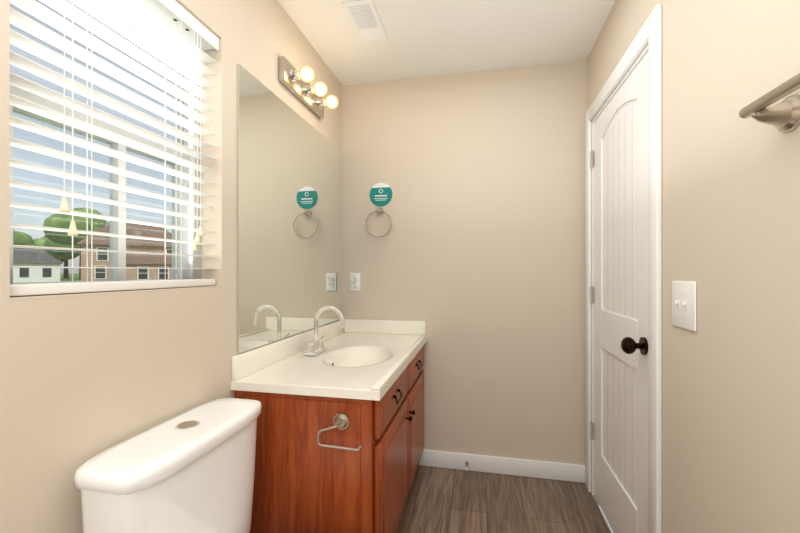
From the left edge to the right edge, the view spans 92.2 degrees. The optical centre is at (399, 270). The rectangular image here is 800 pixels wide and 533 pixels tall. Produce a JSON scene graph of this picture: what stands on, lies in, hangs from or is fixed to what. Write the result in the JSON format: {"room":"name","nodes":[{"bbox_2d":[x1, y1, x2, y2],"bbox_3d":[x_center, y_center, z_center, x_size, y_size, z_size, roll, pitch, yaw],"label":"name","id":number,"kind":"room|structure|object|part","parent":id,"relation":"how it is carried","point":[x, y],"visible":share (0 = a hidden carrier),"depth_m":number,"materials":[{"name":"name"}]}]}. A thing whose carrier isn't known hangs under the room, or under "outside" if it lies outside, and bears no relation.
{"room":"bathroom","nodes":[
{"label":"bathroom","id":0,"kind":"room"},
{"bbox_2d":[0,0,341,532],"bbox_3d":[-0.877,0.030,0.597,0.160,2.500,4.000,0,0,12],"label":"wall","id":1,"kind":"structure","parent":0,"point":[84,378],"depth_m":1.00,"materials":[{"name":"beige paint"}]},
{"bbox_2d":[10,0,200,283],"bbox_3d":[-0.814,-0.384,1.082,0.070,0.882,0.625,0,0,12],"label":"window","id":2,"kind":"structure","parent":1,"relation":"in","point":[118,244],"depth_m":1.10,"materials":[{"name":"grey plastic"}]},
{"bbox_2d":[10,0,218,295],"bbox_3d":[-0.738,-0.387,1.066,0.066,0.875,0.621,0,0,12],"label":"window blind slats","id":3,"kind":"object","parent":2,"relation":"attached to","point":[153,20],"visible":0.88,"depth_m":1.02,"materials":[{"name":"white plastic"}]},
{"bbox_2d":[59,0,77,235],"bbox_3d":[-0.736,-0.427,0.856,0.018,0.696,0.034,0,0,27],"label":"blind cord","id":4,"kind":"object","parent":3,"relation":"hanging from","point":[64,208],"depth_m":0.86,"materials":[{"name":"white fabric"}]},
{"bbox_2d":[191,31,203,250],"bbox_3d":[-0.654,-0.419,1.243,0.019,0.711,0.054,0,0,6],"label":"blind cord","id":5,"kind":"object","parent":3,"relation":"hanging from","point":[199,233],"depth_m":1.24,"materials":[{"name":"white fabric"}]},
{"bbox_2d":[10,286,221,299],"bbox_3d":[-0.738,0.055,1.066,0.084,0.004,0.624,0,0,12],"label":"window sill","id":6,"kind":"structure","parent":1,"relation":"attached to","point":[77,294],"depth_m":0.95,"materials":[{"name":"beige paint"}]},
{"bbox_2d":[238,64,342,352],"bbox_3d":[-0.493,-0.235,1.991,0.006,1.090,1.106,0,0,12],"label":"mirror","id":7,"kind":"object","parent":1,"relation":"attached to","point":[290,221],"visible":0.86,"depth_m":1.77,"materials":[{"name":"clear glass"}]},
{"bbox_2d":[279,56,325,118],"bbox_3d":[-0.469,-0.915,1.952,0.068,0.110,0.450,0,0,12],"label":"light bar","id":8,"kind":"object","parent":1,"relation":"attached to","point":[290,80],"visible":0.88,"depth_m":1.88,"materials":[{"name":"silver metal"}]},
{"bbox_2d":[298,65,320,88],"bbox_3d":[-0.433,-0.915,1.791,0.076,0.074,0.074,0,0,12],"label":"globe","id":9,"kind":"object","parent":8,"relation":"attached to","point":[306,73],"depth_m":1.77},
{"bbox_2d":[312,81,332,101],"bbox_3d":[-0.401,-0.915,1.937,0.076,0.074,0.074,0,0,12],"label":"globe","id":10,"kind":"object","parent":8,"relation":"attached to","point":[320,92],"depth_m":1.92},
{"bbox_2d":[324,95,338,108],"bbox_3d":[-0.370,-0.915,2.084,0.076,0.074,0.074,0,0,12],"label":"globe","id":11,"kind":"object","parent":8,"relation":"attached to","point":[331,105],"depth_m":2.06},
{"bbox_2d":[278,0,615,85],"bbox_3d":[-0.090,-1.270,0.428,1.770,0.100,4.240,0,0,12],"label":"ceiling","id":12,"kind":"structure","parent":0,"point":[427,38],"depth_m":1.99,"materials":[{"name":"white paint"}]},
{"bbox_2d":[342,0,387,42],"bbox_3d":[-0.164,-1.215,1.886,0.143,0.010,0.310,0,0,12],"label":"ceiling vent","id":13,"kind":"object","parent":12,"relation":"in","point":[363,16],"visible":1,"depth_m":1.86,"materials":[{"name":"white plastic"}]},
{"bbox_2d":[342,60,586,464],"bbox_3d":[0.342,0.030,2.443,1.770,2.500,0.120,0,0,12],"label":"wall","id":14,"kind":"structure","parent":0,"point":[474,258],"depth_m":2.35,"materials":[{"name":"beige paint"}]},
{"bbox_2d":[350,273,359,290],"bbox_3d":[-0.296,0.072,2.511,0.072,0.116,0.012,0,0,12],"label":"electrical outlet plate","id":15,"kind":"object","parent":14,"relation":"attached to","point":[354,281],"visible":1,"depth_m":2.51,"materials":[{"name":"white plastic"}]},
{"bbox_2d":[365,207,391,236],"bbox_3d":[-0.134,-0.313,2.455,0.173,0.201,0.054,0,0,12],"label":"towel ring","id":16,"kind":"object","parent":14,"relation":"attached to","point":[379,211],"visible":1,"depth_m":2.44,"materials":[{"name":"silver metal"}]},
{"bbox_2d":[370,183,391,205],"bbox_3d":[-0.123,-0.492,2.477,0.152,0.152,0.006,0,0,12],"label":"sign","id":17,"kind":"object","parent":14,"relation":"attached to","point":[380,194],"visible":1,"depth_m":2.48,"materials":[{"name":"teal"}]},
{"bbox_2d":[418,449,584,482],"bbox_3d":[0.345,1.170,2.360,1.490,0.100,0.040,0,0,12],"label":"baseboard","id":18,"kind":"structure","parent":14,"relation":"attached to","point":[522,467],"depth_m":2.27,"materials":[{"name":"white wood"}]},
{"bbox_2d":[396,465,610,532],"bbox_3d":[-0.070,1.250,0.424,1.490,0.060,4.000,0,0,12],"label":"floor","id":19,"kind":"structure","parent":0,"point":[443,500],"depth_m":2.00,"materials":[{"name":"brown wood"}]},
{"bbox_2d":[231,319,427,532],"bbox_3d":[-0.217,0.767,1.913,0.577,0.906,1.150,0,0,12],"label":"bathroom vanity","id":20,"kind":"object","parent":19,"relation":"on","point":[304,482],"depth_m":1.40,"materials":[{"name":"brown wood"}]},
{"bbox_2d":[304,305,344,355],"bbox_3d":[-0.351,0.285,1.875,0.178,0.233,0.214,0,0,12],"label":"faucet","id":21,"kind":"object","parent":20,"relation":"on","point":[316,347],"visible":1,"depth_m":1.87,"materials":[{"name":"silver metal"}]},
{"bbox_3d":[-0.224,0.422,1.914,0.564,0.217,1.150,0,0,12],"label":"bathroom vanity top","id":22,"kind":"part","parent":20,"relation":"part of","materials":[{"name":"white stone"}]},
{"bbox_2d":[317,413,361,450],"bbox_3d":[-0.199,0.544,1.308,0.157,0.105,0.055,0,0,12],"label":"paper holder","id":23,"kind":"object","parent":20,"relation":"attached to","point":[341,421],"visible":1,"depth_m":1.30,"materials":[{"name":"silver metal"}]},
{"bbox_3d":[0.035,0.778,1.869,0.066,0.684,1.130,0,0,12],"label":"bathroom vanity front","id":24,"kind":"part","parent":20,"relation":"part of","materials":[{"name":"brown wood"}]},
{"bbox_2d":[587,0,799,532],"bbox_3d":[0.717,0.030,0.255,0.120,2.500,4.000,0,0,12],"label":"wall","id":25,"kind":"structure","parent":0,"point":[731,364],"depth_m":0.94,"materials":[{"name":"beige paint"}]},
{"bbox_2d":[590,52,647,532],"bbox_3d":[0.957,0.202,1.747,0.116,2.013,0.757,0,0,12],"label":"door","id":26,"kind":"structure","parent":25,"relation":"in","point":[621,308],"depth_m":1.69,"materials":[{"name":"white paint"}]},
{"bbox_2d":[585,4,661,532],"bbox_3d":[1.023,0.163,1.724,0.138,2.115,0.920,0,0,12],"label":"door frame","id":27,"kind":"structure","parent":25,"relation":"attached to","point":[650,33],"depth_m":1.34,"materials":[{"name":"white wood"}]},
{"bbox_2d":[672,281,696,330],"bbox_3d":[0.838,0.100,1.145,0.016,0.140,0.135,0,0,12],"label":"switch plate","id":28,"kind":"object","parent":25,"relation":"attached to","point":[684,304],"visible":1,"depth_m":1.13,"materials":[{"name":"white plastic"}]},
{"bbox_2d":[739,73,799,132],"bbox_3d":[0.667,-0.305,0.476,0.069,0.068,0.652,0,0,12],"label":"rail","id":29,"kind":"object","parent":25,"relation":"attached to","point":[783,116],"visible":1,"depth_m":0.73,"materials":[{"name":"silver metal"}]},
{"label":"outside","id":30,"kind":"structure","parent":0,"visible":0},
{"bbox_2d":[60,273,80,281],"bbox_3d":[-136.109,1.920,85.429,299.820,0.200,410.000,0,0,12],"label":"ground","id":31,"kind":"structure","parent":30,"point":[68,279],"depth_m":100.62,"materials":[{"name":"green plant"}]},
{"bbox_2d":[13,248,62,282],"bbox_3d":[-58.318,-0.830,59.760,8.800,5.300,7.800,0,0,-44],"label":"house","id":32,"kind":"structure","parent":31,"relation":"on","point":[21,262],"depth_m":58.53,"materials":[{"name":"white"}]},
{"bbox_2d":[13,208,171,279],"bbox_3d":[-59.167,-5.636,90.301,68.371,14.912,71.709,0,0,12],"label":"trees","id":33,"kind":"object","parent":31,"relation":"on","point":[55,234],"depth_m":76.92,"materials":[{"name":"green plant"}]},
{"bbox_2d":[76,223,171,280],"bbox_3d":[-36.094,-2.480,52.517,11.900,8.600,11.450,0,0,-35],"label":"house","id":34,"kind":"structure","parent":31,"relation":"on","point":[147,257],"depth_m":49.27,"materials":[{"name":"brown brick"}]},
{"bbox_3d":[-0.317,1.012,0.999,0.647,0.415,0.356,0,0,12],"label":"toilet bowl","id":35,"kind":"object","parent":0,"visible":0},
{"bbox_2d":[74,398,261,532],"bbox_3d":[-0.580,0.635,1.055,0.202,0.430,0.514,0,0,12],"label":"toilet tank","id":36,"kind":"object","parent":35,"relation":"on","point":[192,470],"visible":1,"depth_m":0.95,"materials":[{"name":"white ceramic"}]}
]}

